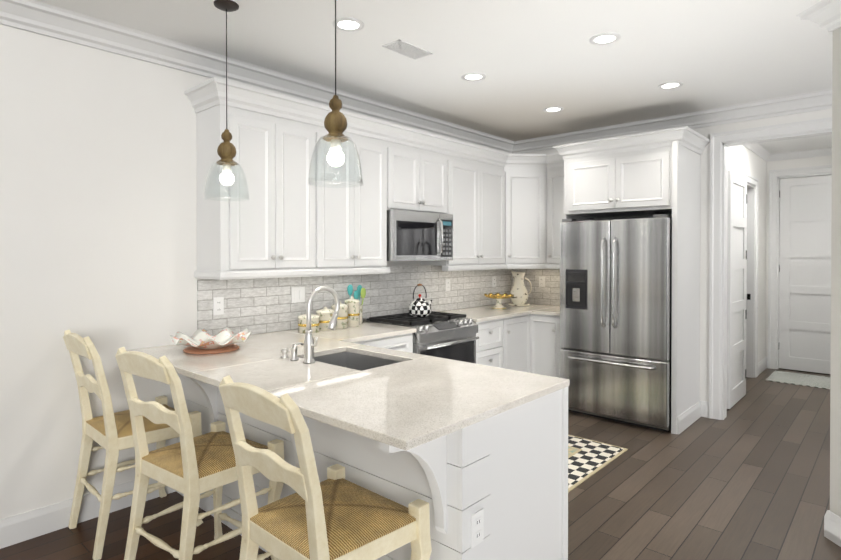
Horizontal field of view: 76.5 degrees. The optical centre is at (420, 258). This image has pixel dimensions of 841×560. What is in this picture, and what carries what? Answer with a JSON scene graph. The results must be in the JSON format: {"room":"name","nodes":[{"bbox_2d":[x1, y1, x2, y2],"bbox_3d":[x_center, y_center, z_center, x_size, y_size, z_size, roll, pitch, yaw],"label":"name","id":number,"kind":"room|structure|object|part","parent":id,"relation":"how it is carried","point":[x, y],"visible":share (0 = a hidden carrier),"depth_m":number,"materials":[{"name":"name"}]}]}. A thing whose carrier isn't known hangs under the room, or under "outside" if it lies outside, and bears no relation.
{"room":"kitchen","nodes":[
{"label":"kitchen","id":0,"kind":"room"},
{"bbox_2d":[0,24,470,519],"bbox_3d":[-1.877,0.074,3.043,0.150,2.750,8.850,0,1,42],"label":"wall","id":1,"kind":"structure","parent":0,"point":[98,202],"depth_m":2.93,"materials":[{"name":"paint"}]},
{"bbox_2d":[0,478,175,548],"bbox_3d":[-3.146,1.391,1.515,0.016,0.140,4.865,0,1,42],"label":"baseboard","id":2,"kind":"structure","parent":1,"relation":"attached to","point":[21,527],"depth_m":2.84,"materials":[{"name":"white wood"}]},
{"bbox_2d":[213,297,223,314],"bbox_3d":[-1.333,0.313,3.521,0.007,0.115,0.070,0,1,42],"label":"electrical outlet plate","id":3,"kind":"object","parent":1,"relation":"attached to","point":[218,302],"depth_m":3.52,"materials":[{"name":"white plastic"}]},
{"bbox_2d":[0,0,515,153],"bbox_3d":[-1.819,-1.237,2.900,0.112,0.125,8.730,0,1,42],"label":"crown molding","id":4,"kind":"structure","parent":1,"relation":"attached to","point":[37,17],"depth_m":3.38,"materials":[{"name":"white wood"}]},
{"bbox_2d":[194,97,321,272],"bbox_3d":[-1.069,-0.440,3.555,0.359,1.030,0.694,0,1,42],"label":"upper cabinet","id":5,"kind":"object","parent":1,"relation":"attached to","point":[279,228],"depth_m":3.40,"materials":[{"name":"white wood"}]},
{"bbox_2d":[291,287,304,302],"bbox_3d":[-0.913,0.271,3.987,0.008,0.115,0.116,0,1,42],"label":"electrical outlet plate","id":6,"kind":"object","parent":1,"relation":"attached to","point":[297,293],"depth_m":3.98,"materials":[{"name":"white plastic"}]},
{"bbox_2d":[197,264,510,334],"bbox_3d":[-0.190,0.293,4.806,0.008,0.454,3.718,0,1,42],"label":"backsplash","id":7,"kind":"structure","parent":1,"relation":"attached to","point":[259,305],"depth_m":4.27,"materials":[{"name":"tile"}]},
{"bbox_2d":[322,117,393,272],"bbox_3d":[-0.604,-0.444,4.073,0.359,1.030,0.698,0,1,42],"label":"upper cabinet","id":8,"kind":"object","parent":1,"relation":"attached to","point":[354,219],"depth_m":4.01,"materials":[{"name":"white wood"}]},
{"bbox_2d":[394,137,453,216],"bbox_3d":[-0.116,-0.679,4.615,0.359,0.570,0.762,0,1,42],"label":"upper cabinet","id":9,"kind":"object","parent":1,"relation":"attached to","point":[423,173],"depth_m":4.55,"materials":[{"name":"white wood"}]},
{"bbox_2d":[387,209,452,260],"bbox_3d":[-0.086,-0.186,4.591,0.436,0.406,0.756,0,1,42],"label":"microwave","id":10,"kind":"object","parent":9,"relation":"attached to","point":[418,236],"visible":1,"depth_m":4.42,"materials":[{"name":"metal"}]},
{"bbox_2d":[446,279,449,290],"bbox_3d":[0.274,0.264,5.311,0.007,0.115,0.070,0,1,42],"label":"electrical outlet plate","id":11,"kind":"object","parent":1,"relation":"attached to","point":[447,280],"depth_m":5.31,"materials":[{"name":"white plastic"}]},
{"bbox_2d":[421,149,509,268],"bbox_3d":[0.453,-0.454,5.251,0.359,1.030,0.944,0,1,42],"label":"upper cabinet","id":12,"kind":"object","parent":1,"relation":"attached to","point":[481,219],"depth_m":5.16,"materials":[{"name":"white wood"}]},
{"bbox_2d":[471,508,483,547],"bbox_3d":[0.203,0.958,1.896,0.007,0.115,0.070,0,1,42],"label":"electrical outlet plate","id":13,"kind":"object","parent":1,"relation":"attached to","point":[477,517],"depth_m":1.89,"materials":[{"name":"white plastic"}]},
{"bbox_2d":[492,276,495,286],"bbox_3d":[0.819,0.257,5.918,0.007,0.115,0.070,0,1,42],"label":"electrical outlet plate","id":14,"kind":"object","parent":1,"relation":"attached to","point":[493,278],"depth_m":5.92,"materials":[{"name":"white plastic"}]},
{"bbox_2d":[310,353,345,364],"bbox_3d":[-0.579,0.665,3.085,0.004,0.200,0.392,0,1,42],"label":"sink","id":15,"kind":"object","parent":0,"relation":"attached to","point":[335,358],"depth_m":3.16,"materials":[{"name":"grey metal"}]},
{"bbox_2d":[346,353,393,368],"bbox_3d":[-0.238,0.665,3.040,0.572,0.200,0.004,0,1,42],"label":"sink","id":16,"kind":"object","parent":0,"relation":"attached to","point":[352,359],"depth_m":3.12,"materials":[{"name":"grey metal"}]},
{"bbox_2d":[0,368,840,559],"bbox_3d":[2.095,1.480,2.277,7.200,0.050,13.000,0,1,42],"label":"floor","id":17,"kind":"structure","parent":0,"point":[747,477],"depth_m":3.19,"materials":[{"name":"brown wood"}]},
{"bbox_2d":[63,330,202,559],"bbox_3d":[-1.565,0.917,2.886,0.536,1.085,0.555,0,1,43],"label":"stool","id":18,"kind":"object","parent":17,"relation":"on","point":[110,431],"visible":0.65,"depth_m":2.74,"materials":[{"name":"paint"}]},
{"bbox_3d":[-1.535,0.874,2.917,0.484,0.050,0.422,0,1,43],"label":"seat","id":19,"kind":"part","parent":18,"relation":"part of","materials":[{"name":"brown wicker"}]},
{"bbox_2d":[115,347,283,559],"bbox_3d":[-0.996,0.921,2.398,0.536,1.085,0.555,0,1,36],"label":"stool","id":20,"kind":"object","parent":17,"relation":"on","point":[190,467],"visible":0.88,"depth_m":2.27,"materials":[{"name":"paint"}]},
{"bbox_3d":[-0.970,0.878,2.433,0.484,0.050,0.422,0,1,36],"label":"seat","id":21,"kind":"part","parent":20,"relation":"part of","materials":[{"name":"brown wicker"}]},
{"bbox_2d":[198,381,249,508],"bbox_3d":[-0.994,1.004,3.471,0.598,0.884,0.575,0,1,42],"label":"base cabinet","id":22,"kind":"object","parent":17,"relation":"on","point":[210,402],"depth_m":2.96,"materials":[{"name":"white wood"}]},
{"bbox_2d":[250,417,273,507],"bbox_3d":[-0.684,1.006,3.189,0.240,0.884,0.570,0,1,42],"label":"base cabinet","id":23,"kind":"object","parent":17,"relation":"on","point":[261,432],"depth_m":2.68,"materials":[{"name":"white wood"}]},
{"bbox_2d":[274,417,349,498],"bbox_3d":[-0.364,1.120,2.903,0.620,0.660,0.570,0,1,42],"label":"base cabinet","id":24,"kind":"object","parent":17,"relation":"on","point":[331,447],"depth_m":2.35,"materials":[{"name":"white wood"}]},
{"bbox_2d":[219,375,431,559],"bbox_3d":[-0.339,0.926,1.826,0.536,1.085,0.555,0,1,43],"label":"stool","id":25,"kind":"object","parent":17,"relation":"on","point":[336,515],"visible":1,"depth_m":1.74,"materials":[{"name":"paint"}]},
{"bbox_3d":[-0.309,0.883,1.857,0.484,0.050,0.422,0,1,43],"label":"seat","id":26,"kind":"part","parent":25,"relation":"part of","materials":[{"name":"brown wicker"}]},
{"bbox_2d":[358,329,416,352],"bbox_3d":[-0.524,1.000,3.956,0.649,0.884,0.775,0,1,42],"label":"base cabinet","id":27,"kind":"object","parent":17,"relation":"on","point":[392,340],"depth_m":3.88,"materials":[{"name":"white wood"}]},
{"bbox_2d":[286,322,413,340],"bbox_3d":[-0.520,0.543,3.962,0.643,0.030,0.755,0,1,42],"label":"countertop","id":28,"kind":"structure","parent":27,"relation":"on","point":[366,329],"depth_m":3.81,"materials":[{"name":"beige stone"}]},
{"bbox_2d":[298,314,319,332],"bbox_3d":[-0.805,0.455,3.844,0.156,0.145,0.156,0,1,42],"label":"decorative canister","id":29,"kind":"object","parent":28,"relation":"on","point":[315,323],"visible":0.69,"depth_m":3.79,"materials":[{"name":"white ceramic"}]},
{"bbox_2d":[316,307,334,330],"bbox_3d":[-0.705,0.442,3.956,0.142,0.170,0.142,0,1,42],"label":"decorative canister","id":30,"kind":"object","parent":28,"relation":"on","point":[325,314],"visible":0.75,"depth_m":3.89,"materials":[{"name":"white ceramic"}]},
{"bbox_2d":[331,302,347,328],"bbox_3d":[-0.614,0.426,4.056,0.130,0.200,0.130,0,1,42],"label":"decorative canister","id":31,"kind":"object","parent":28,"relation":"on","point":[342,320],"visible":0.75,"depth_m":4.00,"materials":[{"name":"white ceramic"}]},
{"bbox_2d":[344,297,359,326],"bbox_3d":[-0.531,0.410,4.149,0.120,0.230,0.120,0,1,42],"label":"decorative canister","id":32,"kind":"object","parent":28,"relation":"on","point":[352,303],"visible":0.9,"depth_m":4.10,"materials":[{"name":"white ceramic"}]},
{"bbox_2d":[347,285,365,323],"bbox_3d":[-0.518,0.365,4.305,0.104,0.317,0.188,0,1,42],"label":"utensils","id":33,"kind":"object","parent":28,"relation":"on","point":[359,291],"visible":0.56,"depth_m":4.30,"materials":[{"name":"teal plastic"}]},
{"bbox_2d":[363,311,478,363],"bbox_3d":[0.019,0.962,4.506,0.697,0.950,0.756,0,1,42],"label":"range","id":34,"kind":"object","parent":17,"relation":"on","point":[451,336],"visible":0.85,"depth_m":4.34,"materials":[{"name":"metal"}]},
{"bbox_2d":[408,284,431,316],"bbox_3d":[0.014,0.349,4.546,0.196,0.274,0.255,0,1,42],"label":"kettle","id":35,"kind":"object","parent":34,"relation":"on","point":[419,307],"visible":1,"depth_m":4.46,"materials":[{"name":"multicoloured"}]},
{"bbox_2d":[350,385,568,559],"bbox_3d":[0.170,1.012,2.440,0.792,0.884,0.595,0,1,42],"label":"base cabinet","id":36,"kind":"object","parent":17,"relation":"on","point":[512,466],"depth_m":2.05,"materials":[{"name":"white wood"}]},
{"bbox_2d":[126,331,569,452],"bbox_3d":[-0.527,0.552,2.746,2.258,0.030,1.065,0,1,42],"label":"countertop","id":37,"kind":"structure","parent":36,"relation":"on","point":[415,401],"depth_m":2.33,"materials":[{"name":"beige stone"}]},
{"bbox_2d":[170,327,250,353],"bbox_3d":[-1.219,0.483,3.128,0.442,0.102,0.438,0,1,42],"label":"decorative bowl","id":38,"kind":"object","parent":37,"relation":"on","point":[204,341],"visible":1,"depth_m":3.09,"materials":[{"name":"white ceramic"}]},
{"bbox_2d":[280,285,339,363],"bbox_3d":[-0.576,0.340,2.865,0.313,0.392,0.234,0,1,42],"label":"faucet","id":39,"kind":"object","parent":37,"relation":"on","point":[307,357],"depth_m":2.78,"materials":[{"name":"silver metal"}]},
{"bbox_2d":[430,317,509,368],"bbox_3d":[0.402,0.991,4.989,0.649,0.884,0.460,0,1,42],"label":"base cabinet","id":40,"kind":"object","parent":17,"relation":"on","point":[493,343],"depth_m":4.85,"materials":[{"name":"white wood"}]},
{"bbox_2d":[510,313,529,372],"bbox_3d":[0.718,0.989,5.341,0.649,0.884,0.485,0,1,42],"label":"base cabinet","id":41,"kind":"object","parent":17,"relation":"on","point":[520,323],"depth_m":5.19,"materials":[{"name":"white wood"}]},
{"bbox_2d":[530,313,562,376],"bbox_3d":[1.414,0.988,5.429,0.370,0.884,0.669,0,1,42],"label":"base cabinet","id":42,"kind":"object","parent":17,"relation":"on","point":[545,347],"depth_m":5.20,"materials":[{"name":"white wood"}]},
{"bbox_2d":[438,302,553,320],"bbox_3d":[0.770,0.531,5.400,0.643,0.030,1.568,0,1,42],"label":"countertop","id":43,"kind":"structure","parent":42,"relation":"on","point":[481,313],"depth_m":5.21,"materials":[{"name":"beige stone"}]},
{"bbox_2d":[484,293,513,308],"bbox_3d":[0.803,0.439,5.471,0.304,0.151,0.304,0,1,42],"label":"pedestal","id":44,"kind":"object","parent":43,"relation":"on","point":[498,297],"visible":1,"depth_m":5.43,"materials":[{"name":"white ceramic"}]},
{"bbox_2d":[508,270,531,305],"bbox_3d":[1.079,0.320,5.814,0.252,0.383,0.241,0,1,42],"label":"pitcher","id":45,"kind":"object","parent":43,"relation":"on","point":[519,290],"visible":0.98,"depth_m":5.76,"materials":[{"name":"white ceramic"}]},
{"bbox_2d":[530,305,559,312],"bbox_3d":[1.439,0.531,5.420,0.325,0.030,0.643,0,1,42],"label":"countertop","id":46,"kind":"structure","parent":42,"relation":"on","point":[556,309],"depth_m":5.30,"materials":[{"name":"beige stone"}]},
{"bbox_2d":[568,434,627,492],"bbox_3d":[0.644,1.438,3.774,1.040,0.010,1.590,0,1,42],"label":"kitchen rug","id":47,"kind":"object","parent":17,"relation":"on","point":[587,458],"visible":0.17,"depth_m":3.85,"materials":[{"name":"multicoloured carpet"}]},
{"bbox_2d":[560,214,671,431],"bbox_3d":[1.869,0.534,4.893,0.952,1.800,0.798,0,1,42],"label":"fridge","id":48,"kind":"object","parent":17,"relation":"on","point":[615,314],"visible":0.9,"depth_m":4.59,"materials":[{"name":"metal"}]},
{"bbox_2d":[765,370,830,388],"bbox_3d":[4.546,1.420,6.205,0.800,0.008,0.680,0,1,42],"label":"rug","id":49,"kind":"object","parent":17,"relation":"on","point":[801,379],"visible":0.78,"depth_m":6.24,"materials":[{"name":"grey fabric"}]},
{"bbox_2d":[35,0,832,153],"bbox_3d":[2.095,-1.345,2.255,7.200,0.100,13.000,0,1,42],"label":"ceiling","id":50,"kind":"structure","parent":0,"point":[531,60],"depth_m":3.36,"materials":[{"name":"paint"}]},
{"bbox_2d":[204,0,248,200],"bbox_3d":[-0.993,-0.801,2.733,0.220,0.995,0.220,0,1,42],"label":"pendant light","id":51,"kind":"object","parent":50,"relation":"hanging from","point":[226,150],"visible":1,"depth_m":2.71,"materials":[{"name":"clear glass"}]},
{"bbox_3d":[-0.993,-0.399,2.736,0.220,0.191,0.220,0,1,42],"label":"lamp shade","id":52,"kind":"part","parent":51,"relation":"part of","materials":[{"name":"clear glass"}]},
{"bbox_2d":[308,0,362,187],"bbox_3d":[-0.342,-0.796,2.149,0.220,0.995,0.220,0,1,42],"label":"pendant light","id":53,"kind":"object","parent":50,"relation":"hanging from","point":[335,122],"visible":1,"depth_m":2.13,"materials":[{"name":"clear glass"}]},
{"bbox_3d":[-0.342,-0.394,2.152,0.220,0.191,0.220,0,1,42],"label":"lamp shade","id":54,"kind":"part","parent":53,"relation":"part of","materials":[{"name":"clear glass"}]},
{"bbox_2d":[332,17,363,31],"bbox_3d":[-0.400,-1.297,2.955,0.177,0.006,0.175,0,1,42],"label":"recessed light","id":55,"kind":"object","parent":50,"relation":"in","point":[347,24],"depth_m":2.96,"materials":[{"name":"white"}]},
{"bbox_2d":[382,39,431,59],"bbox_3d":[-0.080,-1.300,3.327,0.150,0.006,0.300,0,1,42],"label":"ceiling vent","id":56,"kind":"object","parent":50,"relation":"in","point":[404,48],"visible":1,"depth_m":3.32,"materials":[{"name":"white metal"}]},
{"bbox_2d":[461,72,485,80],"bbox_3d":[0.380,-1.304,3.821,0.178,0.006,0.181,0,1,42],"label":"recessed light","id":57,"kind":"object","parent":50,"relation":"in","point":[474,76],"depth_m":3.82,"materials":[{"name":"white glass"}]},
{"bbox_2d":[543,107,563,111],"bbox_3d":[1.166,-1.311,4.682,0.180,0.006,0.182,0,1,42],"label":"recessed light","id":58,"kind":"object","parent":50,"relation":"in","point":[549,109],"depth_m":4.70,"materials":[{"name":"white"}]},
{"bbox_2d":[589,32,620,44],"bbox_3d":[1.088,-1.299,3.147,0.177,0.006,0.180,0,1,42],"label":"recessed light","id":59,"kind":"object","parent":50,"relation":"in","point":[609,37],"depth_m":3.15,"materials":[{"name":"white"}]},
{"bbox_2d":[658,81,682,88],"bbox_3d":[1.879,-1.306,4.015,0.169,0.006,0.181,0,1,42],"label":"recessed light","id":60,"kind":"object","parent":50,"relation":"in","point":[675,84],"depth_m":4.02,"materials":[{"name":"white glass"}]},
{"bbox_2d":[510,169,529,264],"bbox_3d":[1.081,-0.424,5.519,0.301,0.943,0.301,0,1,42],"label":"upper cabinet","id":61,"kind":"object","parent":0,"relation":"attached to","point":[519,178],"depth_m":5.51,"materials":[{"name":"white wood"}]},
{"bbox_2d":[511,109,831,401],"bbox_3d":[3.699,0.067,3.904,7.000,2.750,0.120,0,1,42],"label":"wall","id":62,"kind":"structure","parent":0,"point":[706,132],"depth_m":4.82,"materials":[{"name":"paint"}]},
{"bbox_2d":[510,161,545,264],"bbox_3d":[1.079,-0.458,5.746,0.628,1.030,0.628,0,1,42],"label":"upper cabinet","id":63,"kind":"object","parent":62,"relation":"attached to","point":[537,169],"depth_m":5.52,"materials":[{"name":"white wood"}]},
{"bbox_2d":[511,269,559,305],"bbox_3d":[1.415,0.285,5.869,0.960,0.454,0.008,0,1,42],"label":"backsplash","id":64,"kind":"structure","parent":62,"relation":"attached to","point":[548,293],"depth_m":5.91,"materials":[{"name":"tile"}]},
{"bbox_2d":[539,276,544,286],"bbox_3d":[1.346,0.257,5.920,0.070,0.115,0.007,0,1,42],"label":"electrical outlet plate","id":65,"kind":"object","parent":62,"relation":"attached to","point":[541,279],"depth_m":5.92,"materials":[{"name":"white plastic"}]},
{"bbox_2d":[546,161,589,264],"bbox_3d":[1.532,-0.456,5.520,0.350,1.030,0.359,0,1,42],"label":"upper cabinet","id":66,"kind":"object","parent":62,"relation":"attached to","point":[553,221],"depth_m":5.48,"materials":[{"name":"white wood"}]},
{"bbox_2d":[558,137,697,219],"bbox_3d":[1.922,-0.691,4.953,0.985,0.550,0.679,0,1,42],"label":"upper cabinet","id":67,"kind":"object","parent":62,"relation":"attached to","point":[651,177],"depth_m":4.68,"materials":[{"name":"white wood"}]},
{"bbox_2d":[516,89,831,153],"bbox_3d":[3.666,-1.244,3.767,6.880,0.125,0.112,0,1,42],"label":"crown molding","id":68,"kind":"structure","parent":62,"relation":"attached to","point":[820,100],"depth_m":4.79,"materials":[{"name":"white wood"}]},
{"bbox_2d":[677,401,704,433],"bbox_3d":[2.337,1.366,4.606,0.034,0.140,0.670,0,1,42],"label":"baseboard","id":69,"kind":"structure","parent":62,"relation":"attached to","point":[684,420],"depth_m":4.60,"materials":[{"name":"white wood"}]},
{"bbox_2d":[709,117,831,419],"bbox_3d":[3.048,0.160,4.474,1.100,2.555,0.145,0,1,42],"label":"door frame","id":70,"kind":"structure","parent":62,"relation":"attached to","point":[721,143],"depth_m":4.55,"materials":[{"name":"white wood"}]},
{"bbox_2d":[728,145,766,361],"bbox_3d":[3.532,0.051,5.948,0.120,2.750,2.700,0,1,42],"label":"wall","id":71,"kind":"structure","parent":0,"point":[744,159],"depth_m":6.62,"materials":[{"name":"paint"}]},
{"bbox_2d":[727,170,746,408],"bbox_3d":[3.141,0.294,5.315,0.056,2.250,0.732,0,1,42],"label":"hall door","id":72,"kind":"structure","parent":71,"relation":"in","point":[736,279],"depth_m":5.26,"materials":[{"name":"white wood"}]},
{"bbox_2d":[743,143,775,161],"bbox_3d":[3.603,-1.284,5.874,0.070,0.080,2.700,0,1,42],"label":"crown molding","id":73,"kind":"structure","parent":71,"relation":"attached to","point":[756,148],"depth_m":6.41,"materials":[{"name":"white wood"}]},
{"bbox_2d":[758,357,767,374],"bbox_3d":[4.269,1.350,6.672,0.025,0.140,0.655,0,1,42],"label":"baseboard","id":74,"kind":"structure","parent":71,"relation":"attached to","point":[763,364],"depth_m":6.70,"materials":[{"name":"white wood"}]},
{"bbox_2d":[766,155,831,356],"bbox_3d":[4.958,0.046,6.563,1.420,2.750,0.120,0,1,42],"label":"wall","id":75,"kind":"structure","parent":0,"point":[801,162],"depth_m":6.82,"materials":[{"name":"paint"}]},
{"bbox_2d":[772,148,831,160],"bbox_3d":[4.902,-1.289,6.475,1.020,0.080,0.070,0,1,42],"label":"crown molding","id":76,"kind":"structure","parent":75,"relation":"attached to","point":[827,151],"depth_m":6.62,"materials":[{"name":"white wood"}]},
{"bbox_2d":[779,175,831,373],"bbox_3d":[4.892,0.196,6.572,0.808,2.425,0.122,0,1,42],"label":"end door","id":77,"kind":"structure","parent":75,"relation":"in","point":[805,276],"depth_m":6.67,"materials":[{"name":"white wood"}]},
{"bbox_2d":[830,27,840,516],"bbox_3d":[2.244,0.084,1.867,0.140,2.750,1.800,0,0,-3],"label":"wall","id":78,"kind":"structure","parent":0,"point":[835,443],"depth_m":2.73,"materials":[{"name":"grey paint"}]},
{"bbox_2d":[796,0,840,546],"bbox_3d":[2.148,0.083,1.952,1.431,2.750,1.530,0,1,42],"label":"trim","id":79,"kind":"structure","parent":78,"relation":"attached to","point":[824,14],"depth_m":2.73,"materials":[{"name":"white wood"}]}
]}

